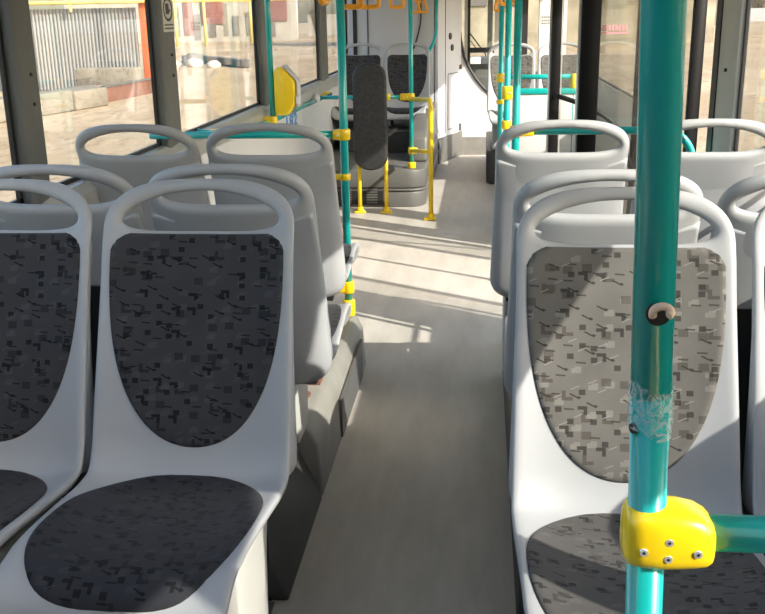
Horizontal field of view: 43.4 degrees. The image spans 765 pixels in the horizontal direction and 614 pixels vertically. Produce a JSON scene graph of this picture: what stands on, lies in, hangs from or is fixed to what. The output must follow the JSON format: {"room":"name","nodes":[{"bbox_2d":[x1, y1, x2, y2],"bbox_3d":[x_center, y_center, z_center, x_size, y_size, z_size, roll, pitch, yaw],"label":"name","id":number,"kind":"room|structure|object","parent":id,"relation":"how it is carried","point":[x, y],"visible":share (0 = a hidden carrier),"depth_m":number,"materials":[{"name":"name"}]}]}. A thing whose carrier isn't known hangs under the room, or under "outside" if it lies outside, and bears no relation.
{"room":"vehicle interior","nodes":[
{"label":"vehicle interior","id":0,"kind":"room"},
{"bbox_2d":[201,86,339,204],"bbox_3d":[-0.883,-1.052,5.550,0.053,2.600,14.200,1,17,6],"label":"wall","id":1,"kind":"structure","parent":0,"point":[318,116],"depth_m":7.41,"materials":[{"name":"grey"}]},
{"bbox_2d":[0,20,23,203],"bbox_3d":[-1.230,-0.499,1.966,0.014,0.950,1.890,1,17,6],"label":"window","id":2,"kind":"structure","parent":1,"relation":"in","point":[3,69],"depth_m":2.91,"materials":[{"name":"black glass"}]},
{"bbox_2d":[0,0,49,203],"bbox_3d":[-1.108,-0.788,2.937,0.049,0.970,0.150,1,17,6],"label":"window pillar","id":3,"kind":"structure","parent":1,"relation":"attached to","point":[15,18],"depth_m":2.93,"materials":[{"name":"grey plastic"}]},
{"bbox_2d":[57,0,160,184],"bbox_3d":[-1.063,-0.995,3.578,0.014,0.950,1.200,1,17,6],"label":"window","id":4,"kind":"structure","parent":1,"relation":"in","point":[70,180],"depth_m":4.15,"materials":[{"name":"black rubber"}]},
{"bbox_2d":[149,0,181,147],"bbox_3d":[-0.970,-1.196,4.264,0.049,0.970,0.240,1,17,6],"label":"trim","id":5,"kind":"structure","parent":1,"relation":"attached to","point":[161,11],"depth_m":4.24,"materials":[{"name":"grey plastic"}]},
{"bbox_2d":[62,285,271,600],"bbox_3d":[-0.732,0.377,2.576,0.840,0.900,0.013,1,17,6],"label":"trim","id":6,"kind":"structure","parent":1,"relation":"attached to","point":[95,289],"depth_m":2.48,"materials":[{"name":"plastic"}]},
{"bbox_2d":[23,72,337,203],"bbox_3d":[-0.949,-0.702,4.403,0.060,0.104,11.800,1,17,6],"label":"trim","id":7,"kind":"structure","parent":1,"relation":"attached to","point":[256,114],"depth_m":5.22,"materials":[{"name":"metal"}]},
{"bbox_2d":[184,0,259,131],"bbox_3d":[-0.893,-1.498,5.215,0.014,0.950,1.760,1,17,6],"label":"window","id":8,"kind":"structure","parent":1,"relation":"in","point":[214,121],"depth_m":6.00,"materials":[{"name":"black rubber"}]},
{"bbox_2d":[254,0,269,105],"bbox_3d":[-0.770,-1.789,6.195,0.048,0.970,0.300,1,17,6],"label":"trim","id":9,"kind":"structure","parent":1,"relation":"attached to","point":[259,5],"depth_m":6.12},
{"bbox_2d":[267,448,321,599],"bbox_3d":[-0.685,0.599,2.943,0.907,0.260,0.595,1,17,6],"label":"trim","id":10,"kind":"structure","parent":1,"relation":"attached to","point":[290,524],"depth_m":2.85,"materials":[{"name":"plastic"}]},
{"bbox_2d":[0,164,146,284],"bbox_3d":[-0.827,-0.031,2.967,0.462,0.935,0.789,1,17,6],"label":"seat","id":11,"kind":"object","parent":10,"relation":"on","point":[13,216],"visible":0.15,"depth_m":2.54,"materials":[{"name":"plastic"}]},
{"bbox_2d":[149,164,350,442],"bbox_3d":[-0.359,-0.025,2.921,0.462,0.935,0.789,1,17,6],"label":"seat","id":12,"kind":"object","parent":10,"relation":"on","point":[318,325],"visible":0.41,"depth_m":2.54,"materials":[{"name":"plastic"}]},
{"bbox_2d":[328,304,340,336],"bbox_3d":[-0.344,0.068,3.080,0.414,0.070,0.493,1,17,6],"label":"seat cushion","id":13,"kind":"object","parent":12,"relation":"on","point":[334,310],"depth_m":3.08,"materials":[{"name":"fabric"}]},
{"bbox_2d":[316,0,328,80],"bbox_3d":[-0.533,-2.492,8.483,0.048,0.970,0.390,1,17,6],"label":"trim","id":14,"kind":"structure","parent":1,"relation":"attached to","point":[320,9],"depth_m":8.40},
{"bbox_2d":[297,315,365,495],"bbox_3d":[-0.588,0.319,3.828,0.916,0.275,1.260,1,17,6],"label":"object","id":15,"kind":"structure","parent":1,"relation":"attached to","point":[331,400],"depth_m":3.53,"materials":[{"name":"plastic"}]},
{"bbox_2d":[75,124,210,230],"bbox_3d":[-0.817,-0.286,3.760,0.462,0.935,0.789,1,17,6],"label":"seat","id":16,"kind":"object","parent":15,"relation":"on","point":[137,170],"visible":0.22,"depth_m":3.34,"materials":[{"name":"plastic"}]},
{"bbox_2d":[149,0,355,316],"bbox_3d":[-0.569,-0.764,4.092,0.872,1.671,0.059,1,17,6],"label":"pole","id":17,"kind":"object","parent":15,"relation":"on","point":[342,134],"visible":0.8,"depth_m":4.08,"materials":[{"name":"teal metal"}]},
{"bbox_2d":[206,123,358,300],"bbox_3d":[-0.351,-0.280,3.714,0.462,0.935,0.789,1,17,6],"label":"seat","id":18,"kind":"object","parent":15,"relation":"on","point":[317,169],"visible":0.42,"depth_m":3.34,"materials":[{"name":"plastic"}]},
{"bbox_2d":[343,244,351,264],"bbox_3d":[-0.336,-0.188,3.873,0.414,0.070,0.493,1,17,6],"label":"seat cushion","id":19,"kind":"object","parent":18,"relation":"on","point":[347,247],"depth_m":3.86,"materials":[{"name":"fabric"}]},
{"bbox_2d":[344,0,347,54],"bbox_3d":[-0.267,-3.283,11.056,0.048,0.970,2.300,1,17,6],"label":"trim","id":20,"kind":"structure","parent":1,"relation":"attached to","point":[344,0],"depth_m":9.99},
{"bbox_2d":[339,339,362,436],"bbox_3d":[-0.124,0.316,3.921,0.010,0.170,0.650,1,17,6],"label":"air vent","id":21,"kind":"object","parent":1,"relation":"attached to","point":[351,376],"depth_m":3.86,"materials":[{"name":"plastic"}]},
{"bbox_2d":[197,0,435,220],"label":"handrail","id":22,"kind":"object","parent":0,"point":[317,78],"depth_m":7.73,"materials":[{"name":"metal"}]},
{"bbox_2d":[264,0,277,122],"bbox_3d":[-0.722,-1.804,5.900,0.088,1.370,0.058,1,17,6],"label":"pole","id":23,"kind":"object","parent":22,"relation":"attached to","point":[272,118],"visible":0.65,"depth_m":5.98,"materials":[{"name":"teal metal"}]},
{"bbox_2d":[273,64,300,114],"bbox_3d":[-0.591,-1.366,6.038,0.160,0.306,0.130,1,17,6],"label":"ticket machine","id":24,"kind":"object","parent":23,"relation":"attached to","point":[287,85],"visible":1,"depth_m":5.99,"materials":[{"name":"yellow plastic"}]},
{"bbox_2d":[0,21,764,201],"bbox_3d":[9.902,-26.888,95.838,320.000,1.000,320.000,1,17,6],"label":"ground","id":25,"kind":"structure","parent":0,"point":[206,94],"depth_m":25.06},
{"bbox_2d":[0,90,73,122],"bbox_3d":[-7.648,-4.055,19.627,0.500,0.460,3.779,4,18,17],"label":"concrete block","id":26,"kind":"object","parent":25,"relation":"on","point":[52,101],"visible":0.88,"depth_m":20.64,"materials":[{"name":"concrete"}]},
{"bbox_2d":[0,7,140,90],"bbox_3d":[-11.059,-7.292,27.348,8.385,2.220,0.050,0,17,4],"label":"corrugated fence","id":27,"kind":"object","parent":25,"relation":"on","point":[65,41],"visible":0.59,"depth_m":27.11,"materials":[{"name":"metal"}]},
{"bbox_2d":[57,85,102,89],"bbox_3d":[-7.786,-5.526,24.760,0.650,0.280,1.600,1,17,6],"label":"concrete block","id":28,"kind":"object","parent":25,"relation":"on","point":[79,86],"visible":0.22,"depth_m":24.78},
{"bbox_2d":[71,87,107,110],"bbox_3d":[-6.869,-4.780,22.021,0.500,0.420,1.370,4,18,15],"label":"concrete block","id":29,"kind":"object","parent":25,"relation":"on","point":[89,97],"visible":0.76,"depth_m":21.88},
{"bbox_2d":[75,67,143,85],"bbox_3d":[-7.378,-6.128,26.004,1.700,0.690,0.598,1,17,6],"label":"concrete block","id":30,"kind":"object","parent":25,"relation":"on","point":[103,76],"visible":0.51,"depth_m":25.71,"materials":[{"name":"concrete"}]},
{"bbox_2d":[100,78,151,101],"bbox_3d":[-6.662,-5.721,25.125,0.571,0.400,4.008,2,17,9],"label":"concrete block","id":31,"kind":"object","parent":25,"relation":"on","point":[124,90],"visible":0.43,"depth_m":24.56,"materials":[{"name":"concrete"}]},
{"bbox_2d":[138,3,150,77],"bbox_3d":[-6.628,-7.474,27.011,0.260,2.650,0.250,1,17,6],"label":"post","id":32,"kind":"object","parent":25,"relation":"on","point":[141,6],"visible":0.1,"depth_m":26.89,"materials":[{"name":"metal"}]},
{"bbox_2d":[29,0,275,11],"bbox_3d":[-9.600,-8.457,26.639,15.386,0.550,0.172,0,17,4],"label":"pipe","id":33,"kind":"object","parent":32,"relation":"attached to","point":[69,2],"visible":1,"depth_m":26.54,"materials":[{"name":"paint"}]},
{"bbox_2d":[173,3,178,46],"bbox_3d":[-14.190,-19.886,65.795,0.203,4.000,0.203,8,19,27],"label":"post","id":34,"kind":"object","parent":25,"relation":"on","point":[174,4],"visible":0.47,"depth_m":65.88,"materials":[{"name":"metal"}]},
{"bbox_2d":[176,60,180,70],"bbox_3d":[-8.221,-9.155,36.402,1.124,0.730,1.045,-5,17,-13],"label":"boulder","id":35,"kind":"object","parent":25,"relation":"on","point":[178,64],"visible":0.09,"depth_m":36.29,"materials":[{"name":"stone"}]},
{"bbox_2d":[64,0,297,42],"bbox_3d":[-16.658,-25.081,79.698,18.400,5.900,9.000,1,17,6],"label":"building","id":36,"kind":"structure","parent":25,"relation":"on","point":[225,21],"depth_m":78.03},
{"bbox_2d":[181,52,203,65],"bbox_3d":[-8.089,-10.464,40.726,0.971,0.663,0.929,9,19,29],"label":"boulder","id":37,"kind":"object","parent":25,"relation":"on","point":[187,56],"visible":0.52,"depth_m":40.43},
{"bbox_2d":[186,58,202,66],"bbox_3d":[-7.697,-9.990,39.362,0.730,0.464,0.722,1,17,6],"label":"boulder","id":38,"kind":"object","parent":25,"relation":"on","point":[192,62],"visible":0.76,"depth_m":39.12,"materials":[{"name":"stone"}]},
{"bbox_2d":[202,2,207,45],"bbox_3d":[-12.450,-20.305,67.063,0.203,4.000,0.203,8,19,27],"label":"post","id":39,"kind":"object","parent":25,"relation":"on","point":[203,3],"visible":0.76,"depth_m":67.14,"materials":[{"name":"yellow paint"}]},
{"bbox_2d":[206,60,220,67],"bbox_3d":[-6.700,-9.632,38.218,0.580,0.394,0.602,1,17,6],"label":"boulder","id":40,"kind":"object","parent":25,"relation":"on","point":[213,63],"visible":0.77,"depth_m":38.01,"materials":[{"name":"stone"}]},
{"bbox_2d":[202,55,249,67],"bbox_3d":[-7.079,-10.549,41.061,0.350,0.300,7.463,-9,19,-25],"label":"beam","id":41,"kind":"structure","parent":25,"relation":"on","point":[236,62],"depth_m":39.09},
{"bbox_2d":[248,2,252,42],"bbox_3d":[-9.868,-21.741,71.610,0.203,4.000,0.203,8,19,27],"label":"post","id":42,"kind":"object","parent":25,"relation":"on","point":[249,3],"visible":1,"depth_m":71.68,"materials":[{"name":"yellow paint"}]},
{"bbox_2d":[296,0,298,38],"bbox_3d":[-7.586,-25.242,83.964,0.360,3.400,0.360,1,17,6],"label":"concrete post","id":43,"kind":"object","parent":25,"relation":"on","point":[296,0],"visible":0.35,"depth_m":83.92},
{"bbox_2d":[297,0,306,19],"bbox_3d":[-8.584,-27.469,90.296,2.654,4.046,2.718,1,17,6],"label":"bush","id":44,"kind":"object","parent":25,"relation":"on","point":[298,0],"visible":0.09,"depth_m":90.03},
{"bbox_2d":[305,0,331,29],"bbox_3d":[-5.832,-26.291,87.222,2.584,3.489,2.700,1,17,6],"label":"bush","id":45,"kind":"object","parent":25,"relation":"on","point":[310,12],"visible":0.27,"depth_m":87.01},
{"bbox_2d":[307,14,336,35],"bbox_3d":[7.260,-27.972,94.412,29.000,2.000,3.400,1,17,6],"label":"wall","id":46,"kind":"structure","parent":25,"relation":"on","point":[331,19],"depth_m":94.26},
{"bbox_2d":[462,0,715,45],"bbox_3d":[10.884,-20.973,58.605,17.500,9.400,6.100,1,17,6],"label":"building","id":47,"kind":"structure","parent":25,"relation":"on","point":[614,12],"depth_m":56.69,"materials":[{"name":"beige concrete"}]},
{"bbox_2d":[714,0,717,25],"bbox_3d":[36.800,-34.757,111.605,4.400,3.900,4.700,1,17,6],"label":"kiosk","id":48,"kind":"object","parent":25,"relation":"on","point":[716,0],"visible":0.02,"depth_m":109.76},
{"bbox_2d":[750,8,764,20],"bbox_3d":[62.620,-40.937,133.890,43.000,1.800,11.000,1,17,6],"label":"wall","id":49,"kind":"structure","parent":25,"relation":"on","point":[756,14],"depth_m":136.45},
{"bbox_2d":[751,0,764,7],"bbox_3d":[55.990,-46.586,143.014,5.511,7.558,5.614,1,17,6],"label":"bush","id":50,"kind":"object","parent":25,"relation":"on","point":[753,2],"visible":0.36,"depth_m":143.18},
{"bbox_2d":[345,0,434,124],"bbox_3d":[0.085,-2.622,10.037,0.950,2.250,0.075,1,17,6],"label":"wall","id":51,"kind":"structure","parent":0,"point":[384,26],"depth_m":9.94,"materials":[{"name":"grey plastic"}]},
{"bbox_2d":[413,3,421,48],"bbox_3d":[0.356,-3.011,9.845,0.093,0.704,0.014,1,17,6],"label":"cable","id":52,"kind":"object","parent":51,"relation":"attached to","point":[421,3],"visible":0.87,"depth_m":9.87,"materials":[{"name":"black rubber"}]},
{"bbox_2d":[429,0,438,50],"bbox_3d":[0.485,-3.071,9.763,0.183,1.147,0.099,1,17,6],"label":"curved handrail","id":53,"kind":"object","parent":51,"relation":"attached to","point":[436,1],"visible":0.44,"depth_m":9.77,"materials":[{"name":"teal metal"}]},
{"bbox_2d":[271,155,515,613],"bbox_3d":[0.361,-0.071,5.723,2.420,0.120,14.200,1,17,6],"label":"floor","id":54,"kind":"structure","parent":0,"point":[413,516],"depth_m":3.68,"materials":[{"name":"plastic"}]},
{"bbox_2d":[0,179,93,563],"bbox_3d":[-0.907,0.381,2.061,0.462,1.190,0.789,1,17,6],"label":"seat","id":55,"kind":"object","parent":54,"relation":"on","point":[47,398],"visible":0.99,"depth_m":2.19,"materials":[{"name":"plastic"}]},
{"bbox_2d":[0,469,46,530],"bbox_3d":[-0.920,0.425,1.944,0.414,0.070,0.493,1,17,6],"label":"seat cushion","id":56,"kind":"object","parent":55,"relation":"on","point":[23,492],"depth_m":2.02,"materials":[{"name":"fabric"}]},
{"bbox_2d":[0,233,79,441],"bbox_3d":[-0.888,0.068,2.214,0.401,0.456,0.178,1,17,6],"label":"cushion","id":57,"kind":"object","parent":55,"relation":"on","point":[40,272],"depth_m":2.19,"materials":[{"name":"fabric"}]},
{"bbox_2d":[0,179,296,613],"bbox_3d":[-0.440,0.386,2.014,0.462,1.190,0.789,1,17,6],"label":"seat","id":58,"kind":"object","parent":54,"relation":"on","point":[194,449],"visible":1,"depth_m":2.14,"materials":[{"name":"plastic"}]},
{"bbox_2d":[24,475,262,612],"bbox_3d":[-0.452,0.431,1.897,0.414,0.070,0.493,1,17,6],"label":"seat cushion","id":59,"kind":"object","parent":58,"relation":"on","point":[114,543],"depth_m":1.79,"materials":[{"name":"fabric"}]},
{"bbox_2d":[109,233,282,446],"bbox_3d":[-0.421,0.073,2.167,0.401,0.456,0.178,1,17,6],"label":"cushion","id":60,"kind":"object","parent":58,"relation":"on","point":[196,319],"depth_m":2.16,"materials":[{"name":"fabric"}]},
{"bbox_2d":[268,601,274,613],"bbox_3d":[-0.574,0.966,2.170,0.451,0.006,1.050,1,17,6],"label":"trim","id":61,"kind":"structure","parent":54,"relation":"on","point":[270,604],"depth_m":2.62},
{"bbox_2d":[352,63,391,213],"bbox_3d":[-0.088,-1.325,7.613,0.306,1.190,0.140,1,17,6],"label":"board","id":62,"kind":"object","parent":54,"relation":"on","point":[369,80],"visible":1,"depth_m":7.50,"materials":[{"name":"fabric"}]},
{"bbox_2d":[470,56,487,88],"bbox_3d":[0.989,-2.606,12.017,0.755,1.030,0.500,1,17,6],"label":"dashboard","id":63,"kind":"object","parent":54,"relation":"on","point":[481,74],"visible":0.14,"depth_m":11.70},
{"bbox_2d":[496,0,504,139],"bbox_3d":[0.808,-1.412,6.578,0.059,1.931,0.059,1,17,6],"label":"pole","id":64,"kind":"object","parent":54,"relation":"on","point":[500,75],"visible":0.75,"depth_m":6.50,"materials":[{"name":"teal metal"}]},
{"bbox_2d":[501,0,512,146],"bbox_3d":[0.709,-1.076,5.482,0.060,1.931,0.062,1,17,6],"label":"pole","id":65,"kind":"object","parent":54,"relation":"on","point":[507,90],"visible":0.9,"depth_m":5.40,"materials":[{"name":"teal metal"}]},
{"bbox_2d":[509,74,575,152],"bbox_3d":[1.121,-1.097,6.906,0.511,1.125,0.052,1,17,6],"label":"partition panel","id":66,"kind":"object","parent":54,"relation":"on","point":[533,101],"visible":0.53,"depth_m":6.80,"materials":[{"name":"white plastic"}]},
{"bbox_2d":[509,0,694,151],"bbox_3d":[1.001,-0.720,4.300,0.860,1.931,0.058,1,17,6],"label":"pole","id":67,"kind":"object","parent":54,"relation":"on","point":[518,4],"visible":0.22,"depth_m":4.25,"materials":[{"name":"teal metal"}]},
{"bbox_2d":[509,187,764,613],"bbox_3d":[0.476,0.430,1.817,0.462,1.191,0.789,1,17,6],"label":"seat","id":68,"kind":"object","parent":54,"relation":"on","point":[570,434],"visible":0.8,"depth_m":1.95,"materials":[{"name":"plastic"}]},
{"bbox_2d":[527,247,725,482],"bbox_3d":[0.495,0.117,1.970,0.401,0.456,0.178,1,17,6],"label":"cushion","id":69,"kind":"object","parent":68,"relation":"on","point":[579,299],"depth_m":1.96,"materials":[{"name":"fabric"}]},
{"bbox_2d":[526,513,764,613],"bbox_3d":[0.464,0.474,1.700,0.414,0.070,0.493,1,17,6],"label":"seat cushion","id":70,"kind":"object","parent":68,"relation":"on","point":[576,564],"depth_m":1.67,"materials":[{"name":"fabric"}]},
{"bbox_2d":[620,0,764,613],"bbox_3d":[0.636,0.175,0.845,0.898,2.251,0.070,1,17,6],"label":"pole","id":71,"kind":"object","parent":54,"relation":"on","point":[659,532],"visible":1,"depth_m":0.83,"materials":[{"name":"teal metal"}]},
{"bbox_2d":[742,207,764,514],"bbox_3d":[0.947,0.436,1.770,0.462,1.191,0.789,1,17,6],"label":"seat","id":72,"kind":"object","parent":54,"relation":"on","point":[753,484],"visible":0.87,"depth_m":1.93,"materials":[{"name":"plastic"}]},
{"bbox_2d":[434,0,461,163],"bbox_3d":[0.718,-2.710,10.287,0.065,2.250,0.754,6,19,23],"label":"wall","id":73,"kind":"structure","parent":0,"point":[448,66],"depth_m":10.33,"materials":[{"name":"white plastic"}]},
{"bbox_2d":[337,187,383,204],"bbox_3d":[-0.186,-0.929,8.034,0.390,0.150,0.007,1,17,6],"label":"air vent","id":74,"kind":"object","parent":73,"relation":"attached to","point":[370,195],"depth_m":8.02,"materials":[{"name":"grey plastic"}]},
{"bbox_2d":[333,102,438,206],"bbox_3d":[-0.007,-1.502,9.098,0.980,0.660,2.415,1,17,6],"label":"seat platform","id":75,"kind":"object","parent":73,"relation":"attached to","point":[407,187],"depth_m":8.06,"materials":[{"name":"grey plastic"}]},
{"bbox_2d":[331,43,382,128],"bbox_3d":[-0.241,-2.095,9.452,0.462,0.945,0.789,1,17,6],"label":"seat","id":76,"kind":"object","parent":75,"relation":"on","point":[352,61],"visible":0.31,"depth_m":9.64,"materials":[{"name":"plastic"}]},
{"bbox_2d":[335,106,352,114],"bbox_3d":[-0.251,-1.934,9.370,0.414,0.070,0.493,1,17,6],"label":"seat cushion","id":77,"kind":"object","parent":76,"relation":"on","point":[349,108],"depth_m":9.17,"materials":[{"name":"fabric"}]},
{"bbox_2d":[346,55,379,99],"bbox_3d":[-0.220,-2.291,9.640,0.401,0.456,0.178,1,17,6],"label":"cushion","id":78,"kind":"object","parent":76,"relation":"on","point":[352,61],"depth_m":9.64,"materials":[{"name":"fabric"}]},
{"bbox_2d":[385,43,429,125],"bbox_3d":[0.226,-2.090,9.406,0.462,0.945,0.789,1,17,6],"label":"seat","id":79,"kind":"object","parent":75,"relation":"on","point":[396,65],"visible":0.63,"depth_m":9.58,"materials":[{"name":"plastic"}]},
{"bbox_2d":[387,106,423,113],"bbox_3d":[0.216,-1.928,9.324,0.414,0.070,0.493,1,17,6],"label":"seat cushion","id":80,"kind":"object","parent":79,"relation":"on","point":[390,109],"depth_m":9.11,"materials":[{"name":"fabric"}]},
{"bbox_2d":[387,54,426,101],"bbox_3d":[0.248,-2.286,9.594,0.401,0.456,0.178,1,17,6],"label":"cushion","id":81,"kind":"object","parent":79,"relation":"on","point":[397,64],"depth_m":9.59,"materials":[{"name":"fabric"}]},
{"bbox_2d":[461,0,498,154],"bbox_3d":[1.044,-2.792,10.618,0.480,2.201,0.081,1,17,6],"label":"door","id":82,"kind":"structure","parent":73,"relation":"in","point":[475,122],"depth_m":10.74,"materials":[{"name":"white plastic"}]},
{"bbox_2d":[502,0,567,130],"bbox_3d":[1.046,-3.119,12.205,2.520,2.600,0.050,1,17,6],"label":"wall","id":83,"kind":"structure","parent":0,"point":[565,1],"depth_m":11.95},
{"bbox_2d":[470,33,485,55],"bbox_3d":[1.216,-3.397,12.148,0.293,0.862,0.033,1,17,6],"label":"windscreen wiper","id":84,"kind":"object","parent":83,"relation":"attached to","point":[470,33],"visible":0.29,"depth_m":12.17,"materials":[{"name":"black rubber"}]},
{"bbox_2d":[487,0,527,55],"bbox_3d":[1.075,-3.600,12.033,2.300,1.280,0.070,1,17,6],"label":"window","id":85,"kind":"structure","parent":83,"relation":"in","point":[490,2],"depth_m":11.97,"materials":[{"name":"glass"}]},
{"bbox_2d":[537,0,549,85],"bbox_3d":[2.035,-3.252,11.981,0.190,2.250,0.065,1,17,6],"label":"trim","id":86,"kind":"structure","parent":83,"relation":"attached to","point":[544,5],"depth_m":11.88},
{"bbox_2d":[595,84,631,213],"bbox_3d":[1.573,-1.022,5.305,0.050,2.600,14.200,1,17,6],"label":"wall","id":87,"kind":"structure","parent":0,"point":[612,105],"depth_m":7.33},
{"bbox_2d":[502,371,524,613],"bbox_3d":[0.886,0.489,3.344,0.890,0.180,1.850,1,17,6],"label":"trim","id":88,"kind":"structure","parent":87,"relation":"attached to","point":[507,398],"depth_m":2.98,"materials":[{"name":"plastic"}]},
{"bbox_2d":[490,120,628,370],"bbox_3d":[0.639,-0.236,3.635,0.462,1.015,0.789,1,17,6],"label":"seat","id":89,"kind":"object","parent":88,"relation":"on","point":[514,169],"visible":0.46,"depth_m":3.24,"materials":[{"name":"plastic"}]},
{"bbox_2d":[504,169,702,396],"bbox_3d":[0.570,0.061,2.693,0.462,1.015,0.789,1,17,6],"label":"seat","id":90,"kind":"object","parent":88,"relation":"on","point":[566,228],"visible":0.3,"depth_m":2.26,"materials":[{"name":"plastic"}]},
{"bbox_2d":[630,119,764,242],"bbox_3d":[1.110,-0.230,3.588,0.462,1.015,0.789,1,17,6],"label":"seat","id":91,"kind":"object","parent":88,"relation":"on","point":[714,173],"visible":0.12,"depth_m":3.17,"materials":[{"name":"plastic"}]},
{"bbox_2d":[710,173,764,306],"bbox_3d":[1.039,0.067,2.646,0.462,1.015,0.789,1,17,6],"label":"seat","id":92,"kind":"object","parent":88,"relation":"on","point":[742,221],"visible":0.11,"depth_m":2.24,"materials":[{"name":"plastic"}]},
{"bbox_2d":[486,131,573,183],"bbox_3d":[1.518,-1.524,9.677,0.940,0.310,1.600,1,17,6],"label":"trim","id":93,"kind":"structure","parent":87,"relation":"attached to","point":[490,153],"depth_m":9.01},
{"bbox_2d":[487,43,534,149],"bbox_3d":[1.202,-1.956,8.925,0.462,0.945,0.789,1,17,6],"label":"seat","id":94,"kind":"object","parent":93,"relation":"on","point":[528,60],"visible":0.48,"depth_m":9.10,"materials":[{"name":"plastic"}]},
{"bbox_2d":[490,55,532,97],"bbox_3d":[1.223,-2.151,9.113,0.401,0.456,0.178,1,17,6],"label":"cushion","id":95,"kind":"object","parent":94,"relation":"on","point":[526,60],"depth_m":9.11,"materials":[{"name":"fabric"}]},
{"bbox_2d":[537,42,577,119],"bbox_3d":[1.671,-1.950,8.878,0.462,0.945,0.789,1,17,6],"label":"seat","id":96,"kind":"object","parent":93,"relation":"on","point":[569,61],"visible":0.2,"depth_m":9.07,"materials":[{"name":"plastic"}]},
{"bbox_2d":[541,54,576,95],"bbox_3d":[1.693,-2.146,9.066,0.401,0.456,0.178,1,17,6],"label":"cushion","id":97,"kind":"object","parent":96,"relation":"on","point":[569,61],"depth_m":9.06,"materials":[{"name":"fabric"}]},
{"bbox_2d":[546,0,639,213],"bbox_3d":[1.266,-1.166,5.694,0.568,1.908,0.135,1,17,6],"label":"door","id":98,"kind":"structure","parent":87,"relation":"in","point":[556,6],"depth_m":5.67,"materials":[{"name":"black metal"}]},
{"bbox_2d":[598,79,632,104],"bbox_3d":[1.482,-0.928,4.713,0.030,0.160,8.800,1,17,6],"label":"trim","id":99,"kind":"structure","parent":87,"relation":"attached to","point":[620,94],"depth_m":6.98,"materials":[{"name":"metal"}]},
{"bbox_2d":[599,77,632,97],"bbox_3d":[1.786,-2.204,7.485,0.012,0.920,3.520,1,17,6],"label":"window","id":100,"kind":"structure","parent":87,"relation":"in","point":[600,78],"depth_m":7.12,"materials":[{"name":"clear glass"}]},
{"bbox_2d":[573,0,707,151],"bbox_3d":[1.175,-0.791,4.471,0.558,1.908,0.040,1,17,6],"label":"door","id":101,"kind":"structure","parent":87,"relation":"in","point":[590,11],"depth_m":4.36,"materials":[{"name":"black metal"}]},
{"bbox_2d":[602,25,627,30],"bbox_3d":[1.049,-1.260,4.333,0.115,0.025,0.005,1,17,6],"label":"print","id":102,"kind":"object","parent":101,"relation":"on","point":[606,26],"depth_m":4.33},
{"bbox_2d":[705,0,746,151],"bbox_3d":[1.405,-0.577,4.013,0.045,2.010,0.370,1,17,6],"label":"trim","id":103,"kind":"structure","parent":87,"relation":"attached to","point":[731,14],"depth_m":3.86,"materials":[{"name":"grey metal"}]},
{"bbox_2d":[734,0,750,151],"bbox_3d":[1.249,-0.612,2.305,0.012,0.920,2.890,1,17,6],"label":"window","id":104,"kind":"structure","parent":87,"relation":"in","point":[748,8],"depth_m":3.70,"materials":[{"name":"clear glass"}]},
{"bbox_2d":[737,307,764,555],"bbox_3d":[0.779,0.346,2.278,0.865,0.720,0.015,1,17,6],"label":"trim","id":105,"kind":"structure","parent":87,"relation":"attached to","point":[744,314],"depth_m":2.20,"materials":[{"name":"plastic"}]},
{"bbox_3d":[0.320,-2.318,5.037,2.540,0.080,14.320,1,17,6],"label":"ceiling","id":106,"kind":"structure","parent":0,"visible":0},
{"bbox_3d":[-0.029,-2.147,5.178,0.034,0.317,9.300,1,17,6],"label":"rail","id":107,"kind":"object","parent":106,"relation":"hanging from","visible":0},
{"bbox_2d":[318,0,330,5],"bbox_3d":[-0.214,-1.264,3.439,0.022,0.350,0.119,2,17,11],"label":"strap","id":108,"kind":"object","parent":107,"relation":"hanging from","point":[321,2],"visible":1,"depth_m":3.46,"materials":[{"name":"orange plastic"}]},
{"bbox_2d":[344,0,363,9],"bbox_3d":[-0.144,-1.465,4.117,0.124,0.364,0.022,1,17,6],"label":"strap","id":109,"kind":"object","parent":107,"relation":"hanging from","point":[360,5],"visible":0.57,"depth_m":4.16,"materials":[{"name":"orange plastic"}]},
{"bbox_2d":[356,0,380,9],"bbox_3d":[-0.073,-1.677,4.801,0.124,0.360,0.022,-1,17,0],"label":"strap","id":110,"kind":"object","parent":107,"relation":"hanging from","point":[377,5],"visible":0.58,"depth_m":4.84,"materials":[{"name":"orange plastic"}]},
{"bbox_2d":[389,0,404,8],"bbox_3d":[0.095,-2.177,6.417,0.110,0.354,0.022,-1,17,0],"label":"strap","id":111,"kind":"object","parent":107,"relation":"hanging from","point":[391,6],"visible":1,"depth_m":6.45,"materials":[{"name":"orange plastic"}]},
{"bbox_2d":[413,0,420,13],"bbox_3d":[0.268,-2.673,8.087,0.113,0.387,0.023,1,17,6],"label":"strap","id":112,"kind":"object","parent":107,"relation":"hanging from","point":[417,2],"visible":0.48,"depth_m":8.12,"materials":[{"name":"orange plastic"}]},
{"bbox_2d":[416,0,427,12],"bbox_3d":[0.376,-2.995,9.133,0.113,0.385,0.023,-1,17,0],"label":"strap","id":113,"kind":"object","parent":107,"relation":"hanging from","point":[424,2],"visible":0.71,"depth_m":9.16,"materials":[{"name":"orange plastic"}]},
{"bbox_3d":[0.687,-2.138,5.106,0.034,0.317,9.300,1,17,6],"label":"rail","id":114,"kind":"object","parent":106,"relation":"hanging from","visible":0},
{"bbox_2d":[493,0,505,11],"bbox_3d":[0.954,-2.577,7.730,0.116,0.386,0.022,1,17,6],"label":"strap","id":115,"kind":"object","parent":114,"relation":"hanging from","point":[496,1],"visible":0.62,"depth_m":7.77,"materials":[{"name":"orange plastic"}]},
{"bbox_2d":[499,0,514,5],"bbox_3d":[0.747,-1.980,5.727,0.116,0.350,0.022,-8,18,-22],"label":"strap","id":116,"kind":"object","parent":114,"relation":"hanging from","point":[501,3],"visible":0.73,"depth_m":5.76,"materials":[{"name":"orange plastic"}]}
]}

